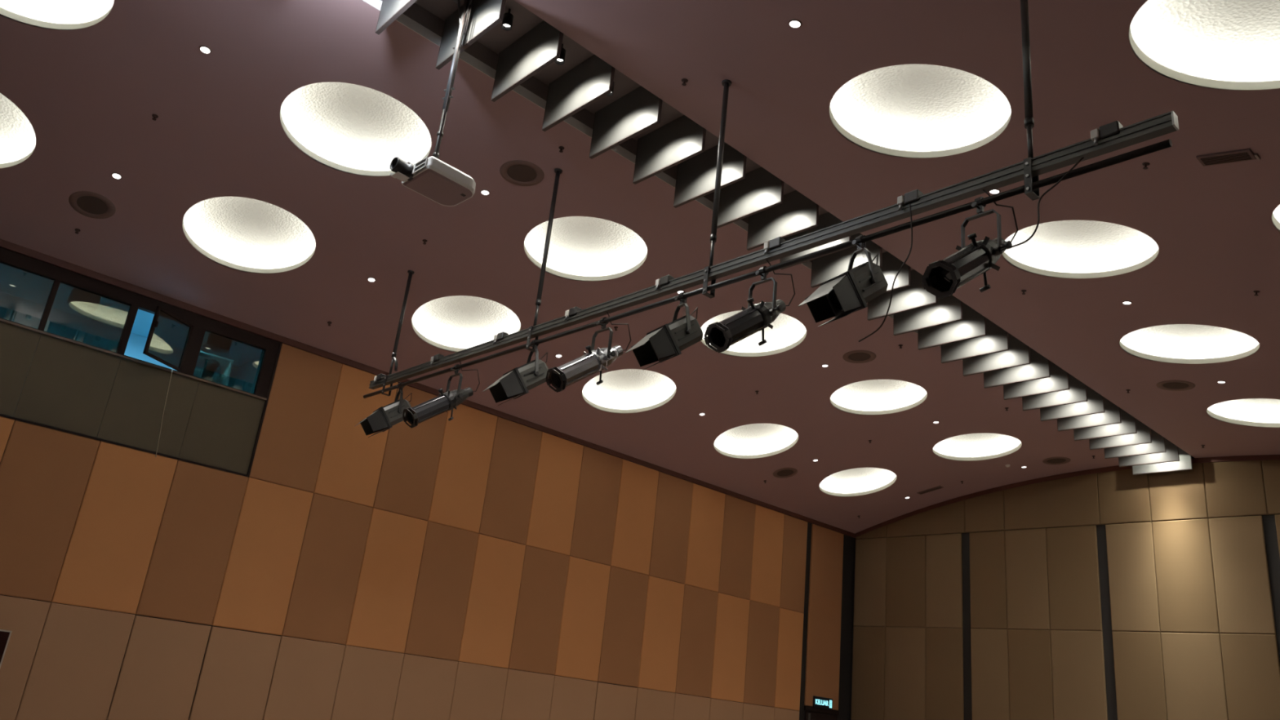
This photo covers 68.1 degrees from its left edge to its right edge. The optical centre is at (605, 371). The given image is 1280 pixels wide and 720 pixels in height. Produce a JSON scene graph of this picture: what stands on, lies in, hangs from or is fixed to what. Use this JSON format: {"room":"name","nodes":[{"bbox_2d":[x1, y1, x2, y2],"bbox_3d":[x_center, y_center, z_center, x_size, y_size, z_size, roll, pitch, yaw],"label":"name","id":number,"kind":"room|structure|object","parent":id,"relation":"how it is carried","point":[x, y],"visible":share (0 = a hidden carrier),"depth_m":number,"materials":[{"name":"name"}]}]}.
{"room":"auditorium","nodes":[
{"label":"auditorium","id":0,"kind":"room"},
{"bbox_2d":[124,309,176,370],"bbox_3d":[-9.014,-0.107,13.768,8.155,3.350,3.300,22,-25,-37],"label":"wall","id":1,"kind":"structure","parent":0,"point":[141,326],"depth_m":16.60,"materials":[{"name":"blue paint"}]},
{"bbox_2d":[0,321,854,719],"bbox_3d":[-2.469,3.579,16.373,23.030,6.900,0.200,22,-25,-37],"label":"wall","id":2,"kind":"structure","parent":0,"point":[476,564],"depth_m":15.12,"materials":[{"name":"brown wood"}]},
{"bbox_2d":[0,629,12,668],"bbox_3d":[-8.315,3.176,11.007,2.340,0.620,0.057,22,-25,-37],"label":"wall display","id":3,"kind":"object","parent":2,"relation":"attached to","point":[5,635],"visible":1,"depth_m":11.71,"materials":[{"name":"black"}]},
{"bbox_2d":[0,318,266,400],"bbox_3d":[-8.007,-0.685,12.364,7.425,0.028,0.145,22,-25,-37],"label":"trim","id":4,"kind":"structure","parent":2,"relation":"attached to","point":[3,321],"depth_m":13.31,"materials":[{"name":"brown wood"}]},
{"bbox_2d":[0,247,279,398],"bbox_3d":[-7.816,-1.175,12.376,7.425,0.940,0.537,22,-25,-37],"label":"window","id":5,"kind":"structure","parent":2,"relation":"in","point":[35,294],"depth_m":13.35,"materials":[{"name":"black glass"}]},
{"bbox_2d":[0,342,282,477],"bbox_3d":[-8.037,-0.549,12.358,7.455,2.174,0.206,22,-25,-37],"label":"trim","id":6,"kind":"structure","parent":2,"relation":"attached to","point":[281,343],"depth_m":13.78,"materials":[{"name":"black"}]},
{"bbox_2d":[155,368,173,457],"bbox_3d":[-6.295,0.580,13.498,0.121,1.309,0.040,22,-25,-37],"label":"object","id":7,"kind":"object","parent":2,"relation":"attached to","point":[172,368],"visible":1,"depth_m":13.49,"materials":[{"name":"black plastic"}]},
{"bbox_2d":[0,239,854,537],"bbox_3d":[-2.140,0.701,17.267,22.830,0.122,0.057,22,-25,-37],"label":"trim","id":8,"kind":"structure","parent":2,"relation":"attached to","point":[4,244],"depth_m":15.45,"materials":[{"name":"brown"}]},
{"bbox_2d":[804,706,839,719],"bbox_3d":[4.910,8.874,21.618,1.270,2.200,0.054,22,-25,-37],"label":"door","id":9,"kind":"structure","parent":2,"relation":"in","point":[809,715],"depth_m":21.88,"materials":[{"name":"black"}]},
{"bbox_2d":[813,695,832,710],"bbox_3d":[5.063,7.712,21.979,0.700,0.250,0.055,22,-25,-37],"label":"exit sign","id":10,"kind":"object","parent":2,"relation":"attached to","point":[818,702],"visible":1,"depth_m":21.95,"materials":[{"name":"black"}]},
{"bbox_2d":[0,0,1279,533],"bbox_3d":[2.832,-1.022,12.049,22.950,1.368,14.883,22,-25,-37],"label":"ceiling","id":11,"kind":"structure","parent":0,"point":[218,131],"depth_m":11.53,"materials":[{"name":"paint"}]},
{"bbox_2d":[0,93,35,168],"bbox_3d":[-7.425,-3.021,10.799,2.059,0.694,2.015,21,-24,-35],"label":"dome light","id":12,"kind":"object","parent":11,"relation":"attached to","point":[17,135],"visible":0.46,"depth_m":11.47,"materials":[{"name":"white"}]},
{"bbox_2d":[0,0,114,30],"bbox_3d":[-5.496,-3.982,8.884,2.059,0.524,2.051,21,-24,-35],"label":"dome light","id":13,"kind":"object","parent":11,"relation":"attached to","point":[58,15],"visible":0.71,"depth_m":9.69,"materials":[{"name":"white paint"}]},
{"bbox_2d":[75,228,80,234],"bbox_3d":[-6.980,-1.847,12.496,0.066,0.062,0.066,5,-20,4],"label":"sprinkler head","id":14,"kind":"object","parent":11,"relation":"attached to","point":[77,230],"visible":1,"depth_m":12.49},
{"bbox_2d":[68,191,115,218],"bbox_3d":[-6.571,-2.124,12.111,0.540,0.013,0.540,22,-39,-37],"label":"ceiling speaker","id":15,"kind":"object","parent":11,"relation":"attached to","point":[89,204],"visible":1,"depth_m":12.10,"materials":[{"name":"brown"}]},
{"bbox_2d":[76,195,107,214],"bbox_3d":[-6.571,-2.123,12.110,0.360,0.009,0.360,22,-39,-37],"label":"grille","id":16,"kind":"object","parent":15,"relation":"attached to","point":[87,205],"depth_m":12.11,"materials":[{"name":"brown"}]},
{"bbox_2d":[111,172,122,179],"bbox_3d":[-6.026,-2.408,11.661,0.123,0.034,0.120,19,-23,-30],"label":"recessed light","id":17,"kind":"object","parent":11,"relation":"in","point":[116,175],"visible":1,"depth_m":11.65,"materials":[{"name":"white"}]},
{"bbox_2d":[151,114,158,120],"bbox_3d":[-5.117,-2.879,10.735,0.066,0.057,0.067,-10,-26,39],"label":"sprinkler head","id":18,"kind":"object","parent":11,"relation":"attached to","point":[156,116],"visible":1,"depth_m":10.72},
{"bbox_2d":[199,44,211,53],"bbox_3d":[-4.130,-3.318,9.762,0.123,0.020,0.122,19,-23,-30],"label":"recessed light","id":19,"kind":"object","parent":11,"relation":"in","point":[204,49],"visible":1,"depth_m":9.75,"materials":[{"name":"white"}]},
{"bbox_2d":[182,196,315,273],"bbox_3d":[-4.797,-1.967,12.866,2.059,0.692,2.016,21,-24,-35],"label":"dome light","id":20,"kind":"object","parent":11,"relation":"attached to","point":[245,234],"visible":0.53,"depth_m":13.32,"materials":[{"name":"white paint"}]},
{"bbox_2d":[280,81,431,176],"bbox_3d":[-2.844,-2.922,10.953,2.051,0.522,2.059,-7,-24,33],"label":"dome light","id":21,"kind":"object","parent":11,"relation":"attached to","point":[354,129],"visible":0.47,"depth_m":11.38,"materials":[{"name":"white paint"}]},
{"bbox_2d":[367,276,375,282],"bbox_3d":[-3.404,-1.333,13.765,0.123,0.034,0.120,19,-23,-30],"label":"recessed light","id":22,"kind":"object","parent":11,"relation":"in","point":[370,279],"visible":1,"depth_m":13.75,"materials":[{"name":"white"}]},
{"bbox_2d":[375,0,417,34],"bbox_3d":[-1.762,-3.557,8.618,0.041,0.596,1.082,22,-25,-37],"label":"ceiling baffle","id":23,"kind":"object","parent":11,"relation":"attached to","point":[390,10],"depth_m":8.76,"materials":[{"name":"grey"}]},
{"bbox_2d":[389,0,475,206],"bbox_3d":[-1.418,-2.643,8.726,0.715,2.155,0.470,23,-25,-38],"label":"ceiling projector","id":24,"kind":"object","parent":11,"relation":"hanging from","point":[431,177],"visible":1,"depth_m":8.39,"materials":[{"name":"white plastic"}]},
{"bbox_2d":[412,156,427,173],"bbox_3d":[-1.602,-1.784,8.208,0.035,0.095,0.210,22,-25,-37],"label":"grille","id":25,"kind":"object","parent":24,"relation":"attached to","point":[421,166],"depth_m":8.19,"materials":[{"name":"white plastic"}]},
{"bbox_2d":[411,295,520,351],"bbox_3d":[-2.183,-0.873,15.005,2.059,0.694,2.015,23,-25,-38],"label":"dome light","id":26,"kind":"object","parent":11,"relation":"attached to","point":[455,323],"visible":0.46,"depth_m":15.49,"materials":[{"name":"white paint"}]},
{"bbox_2d":[435,0,506,70],"bbox_3d":[-1.265,-3.354,9.017,0.041,0.596,1.082,22,-25,-37],"label":"ceiling baffle","id":27,"kind":"object","parent":11,"relation":"attached to","point":[485,15],"depth_m":8.95,"materials":[{"name":"grey"}]},
{"bbox_2d":[480,189,489,195],"bbox_3d":[-1.508,-2.243,11.866,0.123,0.020,0.122,19,-23,-30],"label":"recessed light","id":28,"kind":"object","parent":11,"relation":"in","point":[484,192],"visible":1,"depth_m":11.85,"materials":[{"name":"white"}]},
{"bbox_2d":[501,8,513,31],"bbox_3d":[-0.948,-3.445,9.229,0.100,0.215,0.100,22,-25,-37],"label":"lamp","id":29,"kind":"object","parent":11,"relation":"attached to","point":[508,18],"visible":0.98,"depth_m":9.19,"materials":[{"name":"black metal"}]},
{"bbox_2d":[499,160,544,186],"bbox_3d":[-1.004,-2.404,11.403,0.532,0.042,0.586,20,-24,-33],"label":"ceiling speaker","id":30,"kind":"object","parent":11,"relation":"attached to","point":[522,174],"visible":1,"depth_m":11.39,"materials":[{"name":"brown metal"}]},
{"bbox_2d":[506,164,537,182],"bbox_3d":[-1.008,-2.389,11.435,0.360,0.009,0.360,22,-28,-37],"label":"grille","id":31,"kind":"object","parent":30,"relation":"attached to","point":[516,173],"depth_m":11.43,"materials":[{"name":"brown metal"}]},
{"bbox_2d":[490,20,563,102],"bbox_3d":[-0.768,-3.150,9.415,0.041,0.596,1.082,22,-25,-37],"label":"ceiling baffle","id":32,"kind":"object","parent":11,"relation":"attached to","point":[540,46],"depth_m":9.39,"materials":[{"name":"grey"}]},
{"bbox_2d":[555,353,562,357],"bbox_3d":[-0.781,-0.258,15.869,0.123,0.034,0.120,19,-23,-30],"label":"recessed light","id":33,"kind":"object","parent":11,"relation":"in","point":[558,355],"visible":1,"depth_m":15.85,"materials":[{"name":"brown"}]},
{"bbox_2d":[555,43,565,64],"bbox_3d":[-0.451,-3.241,9.628,0.100,0.215,0.100,22,-25,-37],"label":"lamp","id":34,"kind":"object","parent":11,"relation":"attached to","point":[561,60],"visible":0.73,"depth_m":9.60,"materials":[{"name":"black metal"}]},
{"bbox_2d":[558,146,564,152],"bbox_3d":[-0.505,-2.548,10.873,0.068,0.049,0.068,22,-26,-37],"label":"sprinkler head","id":35,"kind":"object","parent":11,"relation":"attached to","point":[561,148],"visible":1,"depth_m":10.87},
{"bbox_2d":[542,54,614,131],"bbox_3d":[-0.271,-2.946,9.814,0.041,0.596,1.082,22,-25,-37],"label":"ceiling baffle","id":36,"kind":"object","parent":11,"relation":"attached to","point":[591,80],"depth_m":9.80,"materials":[{"name":"grey"}]},
{"bbox_2d":[524,216,647,281],"bbox_3d":[-0.253,-1.833,13.090,2.059,0.524,2.051,21,-24,-35],"label":"dome light","id":37,"kind":"object","parent":11,"relation":"attached to","point":[581,248],"visible":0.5,"depth_m":13.61,"materials":[{"name":"white paint"}]},
{"bbox_2d":[606,80,614,96],"bbox_3d":[0.046,-3.037,10.027,0.100,0.215,0.100,22,-25,-37],"label":"lamp","id":38,"kind":"object","parent":11,"relation":"attached to","point":[611,94],"visible":0.13,"depth_m":10.02,"materials":[{"name":"black metal"}]},
{"bbox_2d":[589,85,662,159],"bbox_3d":[0.226,-2.743,10.213,0.041,0.596,1.082,22,-25,-37],"label":"ceiling baffle","id":39,"kind":"object","parent":11,"relation":"attached to","point":[639,110],"depth_m":10.20,"materials":[{"name":"grey"}]},
{"bbox_2d":[582,368,676,413],"bbox_3d":[0.441,0.226,17.151,2.059,0.696,2.015,23,-25,-38],"label":"dome light","id":40,"kind":"object","parent":11,"relation":"attached to","point":[624,391],"visible":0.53,"depth_m":17.73,"materials":[{"name":"white paint"}]},
{"bbox_2d":[362,0,962,360],"bbox_3d":[2.490,-1.597,12.769,22.950,0.110,0.006,22,-25,-37],"label":"trim","id":41,"kind":"structure","parent":11,"relation":"attached to","point":[402,19],"depth_m":10.11,"materials":[{"name":"white"}]},
{"bbox_2d":[632,115,706,184],"bbox_3d":[0.723,-2.539,10.611,0.041,0.596,1.082,22,-25,-37],"label":"ceiling baffle","id":42,"kind":"object","parent":11,"relation":"attached to","point":[681,140],"depth_m":10.60,"materials":[{"name":"grey"}]},
{"bbox_2d":[377,0,963,302],"bbox_3d":[2.873,-1.795,12.393,22.950,0.346,1.170,22,-25,-37],"label":"ceiling baffles","id":43,"kind":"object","parent":11,"relation":"attached to","point":[432,15],"depth_m":9.86,"materials":[{"name":"grey paint"}]},
{"bbox_2d":[681,78,688,85],"bbox_3d":[0.790,-2.880,9.428,0.067,0.052,0.067,18,-22,-28],"label":"sprinkler head","id":44,"kind":"object","parent":11,"relation":"attached to","point":[684,81],"visible":1,"depth_m":9.42},
{"bbox_2d":[673,142,746,208],"bbox_3d":[1.220,-2.336,11.010,0.041,0.596,1.082,22,-25,-37],"label":"ceiling baffle","id":45,"kind":"object","parent":11,"relation":"attached to","point":[695,179],"depth_m":11.03,"materials":[{"name":"grey"}]},
{"bbox_2d":[711,166,784,228],"bbox_3d":[1.717,-2.132,11.409,0.041,0.596,1.082,22,-25,-37],"label":"ceiling baffle","id":46,"kind":"object","parent":11,"relation":"attached to","point":[761,190],"depth_m":11.36,"materials":[{"name":"grey"}]},
{"bbox_2d":[700,310,806,356],"bbox_3d":[2.369,-0.759,15.194,2.059,0.524,2.051,23,-25,-38],"label":"dome light","id":47,"kind":"object","parent":11,"relation":"attached to","point":[788,332],"visible":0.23,"depth_m":15.80,"materials":[{"name":"white paint"}]},
{"bbox_2d":[713,423,798,458],"bbox_3d":[3.061,1.276,19.211,2.059,0.694,2.015,21,-24,-35],"label":"dome light","id":48,"kind":"object","parent":11,"relation":"attached to","point":[753,441],"visible":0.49,"depth_m":19.83,"materials":[{"name":"white paint"}]},
{"bbox_2d":[363,0,1178,398],"bbox_3d":[0.146,-1.520,9.975,0.130,2.392,10.521,22,-25,-37],"label":"bar","id":49,"kind":"object","parent":11,"relation":"hanging from","point":[1112,136],"visible":1,"depth_m":7.63,"materials":[{"name":"black paint"}]},
{"bbox_2d":[354,382,412,437],"bbox_3d":[-2.884,0.498,12.537,0.686,0.814,0.340,17,-22,-27],"label":"spotlight","id":50,"kind":"object","parent":49,"relation":"hanging from","point":[384,418],"visible":0.94,"depth_m":12.43,"materials":[{"name":"black paint"}]},
{"bbox_2d":[402,360,479,428],"bbox_3d":[-1.967,0.279,11.453,0.889,1.011,0.352,22,-25,-37],"label":"spotlight","id":51,"kind":"object","parent":49,"relation":"hanging from","point":[447,401],"visible":1,"depth_m":11.36,"materials":[{"name":"black paint"}]},
{"bbox_2d":[482,339,549,405],"bbox_3d":[-0.923,-0.004,10.350,0.686,0.814,0.340,17,-22,-27],"label":"spotlight","id":52,"kind":"object","parent":49,"relation":"hanging from","point":[515,383],"visible":0.94,"depth_m":10.26,"materials":[{"name":"grey metal"}]},
{"bbox_2d":[545,311,631,392],"bbox_3d":[-0.144,-0.187,9.419,0.889,1.011,0.352,22,-25,-37],"label":"spotlight","id":53,"kind":"object","parent":49,"relation":"hanging from","point":[595,361],"visible":1,"depth_m":9.31,"materials":[{"name":"black paint"}]},
{"bbox_2d":[624,291,702,369],"bbox_3d":[0.583,-0.389,8.668,0.686,0.814,0.340,17,-22,-27],"label":"spotlight","id":54,"kind":"object","parent":49,"relation":"hanging from","point":[662,344],"visible":1,"depth_m":8.58,"materials":[{"name":"black metal"}]},
{"bbox_2d":[703,260,795,352],"bbox_3d":[1.231,-0.539,7.885,0.889,1.011,0.352,22,-25,-37],"label":"spotlight","id":55,"kind":"object","parent":49,"relation":"hanging from","point":[756,317],"visible":1,"depth_m":7.75,"materials":[{"name":"black metal"}]},
{"bbox_2d":[798,235,888,326],"bbox_3d":[1.860,-0.715,7.244,0.686,0.814,0.340,17,-22,-27],"label":"spotlight","id":56,"kind":"object","parent":49,"relation":"hanging from","point":[845,294],"visible":1,"depth_m":7.16,"materials":[{"name":"black metal"}]},
{"bbox_2d":[858,203,912,342],"bbox_3d":[2.115,-0.731,7.114,0.050,1.000,0.472,19,-23,-30],"label":"power cable","id":57,"kind":"object","parent":49,"relation":"hanging from","point":[907,258],"visible":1,"depth_m":7.03,"materials":[{"name":"black rubber"}]},
{"bbox_2d":[921,189,1017,298],"bbox_3d":[2.516,-0.868,6.449,0.889,1.011,0.352,21,-24,-35],"label":"spotlight","id":58,"kind":"object","parent":49,"relation":"hanging from","point":[942,278],"visible":1,"depth_m":6.29,"materials":[{"name":"black metal"}]},
{"bbox_2d":[1000,157,1084,251],"bbox_3d":[2.893,-1.104,6.362,0.099,0.522,0.676,18,-22,-29],"label":"power cable","id":59,"kind":"object","parent":49,"relation":"hanging from","point":[1082,158],"visible":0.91,"depth_m":6.30,"materials":[{"name":"black rubber"}]},
{"bbox_2d":[746,190,818,250],"bbox_3d":[2.214,-1.928,11.807,0.041,0.596,1.082,22,-25,-37],"label":"ceiling baffle","id":60,"kind":"object","parent":11,"relation":"attached to","point":[797,213],"depth_m":11.77,"materials":[{"name":"grey"}]},
{"bbox_2d":[773,467,797,478],"bbox_3d":[3.923,2.218,20.601,0.540,0.013,0.540,22,-39,-37],"label":"ceiling speaker","id":61,"kind":"object","parent":11,"relation":"attached to","point":[783,473],"visible":1,"depth_m":20.59,"materials":[{"name":"brown"}]},
{"bbox_2d":[777,469,793,475],"bbox_3d":[3.923,2.219,20.601,0.360,0.009,0.360,22,-39,-37],"label":"grille","id":62,"kind":"object","parent":61,"relation":"attached to","point":[781,472],"depth_m":20.58,"materials":[{"name":"brown"}]},
{"bbox_2d":[787,18,802,28],"bbox_3d":[1.670,-3.057,8.321,0.123,0.023,0.122,19,-23,-30],"label":"recessed light","id":63,"kind":"object","parent":11,"relation":"in","point":[795,24],"visible":1,"depth_m":8.31,"materials":[{"name":"white"}]},
{"bbox_2d":[780,212,851,270],"bbox_3d":[2.711,-1.725,12.206,0.041,0.596,1.082,22,-25,-37],"label":"ceiling baffle","id":64,"kind":"object","parent":11,"relation":"attached to","point":[826,220],"depth_m":12.15,"materials":[{"name":"grey"}]},
{"bbox_2d":[810,232,882,288],"bbox_3d":[3.207,-1.521,12.605,0.041,0.596,1.082,22,-25,-37],"label":"ceiling baffle","id":65,"kind":"object","parent":11,"relation":"attached to","point":[825,268],"depth_m":12.64,"materials":[{"name":"grey paint"}]},
{"bbox_2d":[819,467,897,497],"bbox_3d":[5.682,2.350,21.314,2.059,0.694,2.015,21,-24,-35],"label":"dome light","id":66,"kind":"object","parent":11,"relation":"attached to","point":[856,482],"visible":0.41,"depth_m":21.96,"materials":[{"name":"white paint"}]},
{"bbox_2d":[842,350,875,363],"bbox_3d":[4.197,-0.258,15.610,0.572,0.042,0.547,-13,-28,44],"label":"ceiling speaker","id":67,"kind":"object","parent":11,"relation":"attached to","point":[855,356],"visible":1,"depth_m":15.60,"materials":[{"name":"brown"}]},
{"bbox_2d":[848,352,871,360],"bbox_3d":[4.210,-0.235,15.659,0.360,0.009,0.360,22,-28,-37],"label":"grille","id":68,"kind":"object","parent":67,"relation":"attached to","point":[851,356],"depth_m":15.64,"materials":[{"name":"brown"}]},
{"bbox_2d":[830,379,927,414],"bbox_3d":[4.990,0.315,17.297,2.059,0.524,2.051,21,-24,-35],"label":"dome light","id":69,"kind":"object","parent":11,"relation":"attached to","point":[871,397],"visible":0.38,"depth_m":17.93,"materials":[{"name":"white paint"}]},
{"bbox_2d":[880,251,910,293],"bbox_3d":[3.704,-1.317,13.003,0.041,0.596,1.082,22,-25,-37],"label":"ceiling baffle","id":70,"kind":"object","parent":11,"relation":"attached to","point":[891,264],"depth_m":12.73,"materials":[{"name":"grey paint"}]},
{"bbox_2d":[867,269,937,320],"bbox_3d":[4.201,-1.114,13.402,0.041,0.596,1.082,22,-25,-37],"label":"ceiling baffle","id":71,"kind":"object","parent":11,"relation":"attached to","point":[914,296],"depth_m":13.32,"materials":[{"name":"grey paint"}]},
{"bbox_2d":[829,63,1011,158],"bbox_3d":[3.096,-2.689,9.353,2.059,0.556,2.046,23,-25,-38],"label":"dome light","id":72,"kind":"object","parent":11,"relation":"attached to","point":[913,110],"visible":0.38,"depth_m":9.82,"materials":[{"name":"white paint"}]},
{"bbox_2d":[893,294,962,335],"bbox_3d":[4.698,-0.910,13.801,0.041,0.596,1.082,22,-25,-37],"label":"ceiling baffle","id":73,"kind":"object","parent":11,"relation":"attached to","point":[948,309],"depth_m":13.70,"materials":[{"name":"grey paint"}]},
{"bbox_2d":[916,485,943,494],"bbox_3d":[7.482,2.739,21.771,0.160,0.123,0.590,22,-25,-37],"label":"ceiling vent","id":74,"kind":"object","parent":11,"relation":"in","point":[939,486],"visible":1,"depth_m":21.75,"materials":[{"name":"black metal"}]},
{"bbox_2d":[917,302,986,350],"bbox_3d":[5.195,-0.707,14.199,0.041,0.596,1.082,22,-25,-37],"label":"ceiling baffle","id":75,"kind":"object","parent":11,"relation":"attached to","point":[972,325],"depth_m":14.08,"materials":[{"name":"grey paint"}]},
{"bbox_2d":[941,318,1008,363],"bbox_3d":[5.692,-0.503,14.598,0.041,0.596,1.082,22,-25,-37],"label":"ceiling baffle","id":76,"kind":"object","parent":11,"relation":"attached to","point":[997,339],"depth_m":14.47,"materials":[{"name":"grey paint"}]},
{"bbox_2d":[933,432,1022,461],"bbox_3d":[7.612,1.389,19.400,2.059,0.524,2.051,23,-25,-38],"label":"dome light","id":77,"kind":"object","parent":11,"relation":"attached to","point":[971,446],"visible":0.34,"depth_m":20.07,"materials":[{"name":"white paint"}]},
{"bbox_2d":[988,188,1000,194],"bbox_3d":[4.293,-1.982,10.425,0.123,0.023,0.122,19,-23,-30],"label":"recessed light","id":78,"kind":"object","parent":11,"relation":"in","point":[994,191],"visible":0.83,"depth_m":10.42,"materials":[{"name":"white"}]},
{"bbox_2d":[962,333,1030,376],"bbox_3d":[6.189,-0.299,14.997,0.041,0.596,1.082,22,-25,-37],"label":"ceiling baffle","id":79,"kind":"object","parent":11,"relation":"attached to","point":[1018,354],"depth_m":14.86,"materials":[{"name":"grey paint"}]},
{"bbox_2d":[983,346,1050,388],"bbox_3d":[6.686,-0.096,15.395,0.041,0.596,1.082,22,-25,-37],"label":"ceiling baffle","id":80,"kind":"object","parent":11,"relation":"attached to","point":[1038,367],"depth_m":15.25,"materials":[{"name":"grey"}]},
{"bbox_2d":[1003,360,1069,399],"bbox_3d":[7.183,0.108,15.794,0.041,0.596,1.082,22,-25,-37],"label":"ceiling baffle","id":81,"kind":"object","parent":11,"relation":"attached to","point":[1059,380],"depth_m":15.65,"materials":[{"name":"grey"}]},
{"bbox_2d":[1022,373,1087,410],"bbox_3d":[7.679,0.311,16.192,0.041,0.596,1.082,22,-25,-37],"label":"ceiling baffle","id":82,"kind":"object","parent":11,"relation":"attached to","point":[1077,393],"depth_m":16.04,"materials":[{"name":"grey"}]},
{"bbox_2d":[1042,457,1071,464],"bbox_3d":[9.413,1.849,19.721,0.550,0.041,0.585,20,-24,-33],"label":"ceiling speaker","id":83,"kind":"object","parent":11,"relation":"attached to","point":[1051,460],"visible":1,"depth_m":19.71,"materials":[{"name":"brown"}]},
{"bbox_2d":[1047,458,1066,463],"bbox_3d":[9.444,1.879,19.783,0.360,0.009,0.360,22,-28,-37],"label":"grille","id":84,"kind":"object","parent":83,"relation":"attached to","point":[1049,460],"depth_m":19.79,"materials":[{"name":"brown"}]},
{"bbox_2d":[1040,385,1104,421],"bbox_3d":[8.176,0.515,16.591,0.041,0.596,1.082,22,-25,-37],"label":"ceiling baffle","id":85,"kind":"object","parent":11,"relation":"attached to","point":[1095,404],"depth_m":16.43,"materials":[{"name":"grey"}]},
{"bbox_2d":[1001,220,1159,278],"bbox_3d":[5.718,-1.615,11.456,2.059,0.556,2.046,23,-25,-38],"label":"dome light","id":86,"kind":"object","parent":11,"relation":"attached to","point":[1063,249],"visible":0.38,"depth_m":12.00,"materials":[{"name":"white paint"}]},
{"bbox_2d":[1057,396,1121,431],"bbox_3d":[8.673,0.719,16.990,0.041,0.596,1.082,22,-25,-37],"label":"ceiling baffle","id":87,"kind":"object","parent":11,"relation":"attached to","point":[1112,414],"depth_m":16.83,"materials":[{"name":"grey"}]},
{"bbox_2d":[1073,408,1137,440],"bbox_3d":[9.170,0.922,17.389,0.041,0.596,1.082,22,-25,-37],"label":"ceiling baffle","id":88,"kind":"object","parent":11,"relation":"attached to","point":[1128,424],"depth_m":17.22,"materials":[{"name":"grey"}]},
{"bbox_2d":[1088,418,1151,449],"bbox_3d":[9.667,1.126,17.787,0.041,0.596,1.082,22,-25,-37],"label":"ceiling baffle","id":89,"kind":"object","parent":11,"relation":"attached to","point":[1143,436],"depth_m":17.62,"materials":[{"name":"grey"}]},
{"bbox_2d":[1121,300,1132,304],"bbox_3d":[6.916,-0.908,12.529,0.123,0.023,0.122,19,-23,-30],"label":"recessed light","id":90,"kind":"object","parent":11,"relation":"in","point":[1126,302],"visible":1,"depth_m":12.52,"materials":[{"name":"white"}]},
{"bbox_2d":[1104,428,1165,458],"bbox_3d":[10.164,1.329,18.186,0.041,0.596,1.082,22,-25,-37],"label":"ceiling baffle","id":91,"kind":"object","parent":11,"relation":"attached to","point":[1157,445],"depth_m":18.02,"materials":[{"name":"grey"}]},
{"bbox_2d":[1142,162,1150,169],"bbox_3d":[5.296,-2.010,9.256,0.067,0.058,0.066,18,-22,-28],"label":"sprinkler head","id":92,"kind":"object","parent":11,"relation":"attached to","point":[1145,167],"visible":1,"depth_m":9.25},
{"bbox_2d":[1118,438,1179,466],"bbox_3d":[10.661,1.533,18.584,0.041,0.596,1.082,22,-25,-37],"label":"ceiling baffle","id":93,"kind":"object","parent":11,"relation":"attached to","point":[1171,454],"depth_m":18.41,"materials":[{"name":"grey"}]},
{"bbox_2d":[1132,447,1192,475],"bbox_3d":[11.158,1.737,18.983,0.041,0.596,1.082,22,-25,-37],"label":"ceiling baffle","id":94,"kind":"object","parent":11,"relation":"attached to","point":[1184,463],"depth_m":18.81,"materials":[{"name":"grey"}]},
{"bbox_2d":[1155,380,1195,391],"bbox_3d":[9.099,0.202,15.085,0.569,0.056,0.483,20,-24,-33],"label":"ceiling speaker","id":95,"kind":"object","parent":11,"relation":"attached to","point":[1173,385],"visible":1,"depth_m":15.07,"materials":[{"name":"brown"}]},
{"bbox_2d":[1162,382,1188,388],"bbox_3d":[9.139,0.233,15.147,0.360,0.009,0.360,22,-20,-37],"label":"grille","id":96,"kind":"object","parent":95,"relation":"attached to","point":[1165,384],"depth_m":15.12,"materials":[{"name":"brown"}]},
{"bbox_2d":[1119,324,1259,364],"bbox_3d":[8.339,-0.540,13.559,2.059,0.556,2.046,23,-25,-38],"label":"dome light","id":97,"kind":"object","parent":11,"relation":"attached to","point":[1184,344],"visible":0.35,"depth_m":14.17,"materials":[{"name":"white paint"}]},
{"bbox_2d":[1128,0,1279,89],"bbox_3d":[4.902,-2.688,7.103,2.059,0.728,2.005,23,-25,-38],"label":"dome light","id":98,"kind":"object","parent":11,"relation":"attached to","point":[1216,44],"visible":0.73,"depth_m":7.80,"materials":[{"name":"white paint"}]},
{"bbox_2d":[1216,380,1226,383],"bbox_3d":[9.539,0.167,14.633,0.123,0.023,0.122,19,-23,-30],"label":"recessed light","id":99,"kind":"object","parent":11,"relation":"in","point":[1218,381],"visible":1,"depth_m":14.62,"materials":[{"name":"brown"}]},
{"bbox_2d":[1195,148,1260,166],"bbox_3d":[5.790,-1.984,8.791,0.205,0.121,0.458,22,-25,-37],"label":"ceiling vent","id":100,"kind":"object","parent":11,"relation":"in","point":[1246,154],"visible":1,"depth_m":8.77,"materials":[{"name":"black metal"}]},
{"bbox_2d":[1206,398,1279,427],"bbox_3d":[10.961,0.534,15.662,2.059,0.556,2.046,21,-24,-35],"label":"dome light","id":101,"kind":"object","parent":11,"relation":"attached to","point":[1259,412],"visible":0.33,"depth_m":16.43,"materials":[{"name":"white paint"}]},
{"bbox_2d":[1271,204,1279,231],"bbox_3d":[7.523,-1.614,9.206,2.059,0.728,2.005,21,-24,-35],"label":"dome light","id":102,"kind":"object","parent":11,"relation":"attached to","point":[1276,214],"visible":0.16,"depth_m":9.99,"materials":[{"name":"white paint"}]},
{"bbox_2d":[849,422,1279,719],"bbox_3d":[11.015,5.066,17.999,0.250,8.300,15.073,22,-25,-37],"label":"wall","id":103,"kind":"structure","parent":0,"point":[1118,594],"depth_m":19.48,"materials":[{"name":"brown wood"}]},
{"bbox_2d":[854,454,1279,537],"bbox_3d":[11.256,2.470,18.824,0.050,1.432,14.723,22,-25,-37],"label":"trim","id":104,"kind":"structure","parent":103,"relation":"attached to","point":[1261,457],"depth_m":20.76,"materials":[{"name":"brown"}]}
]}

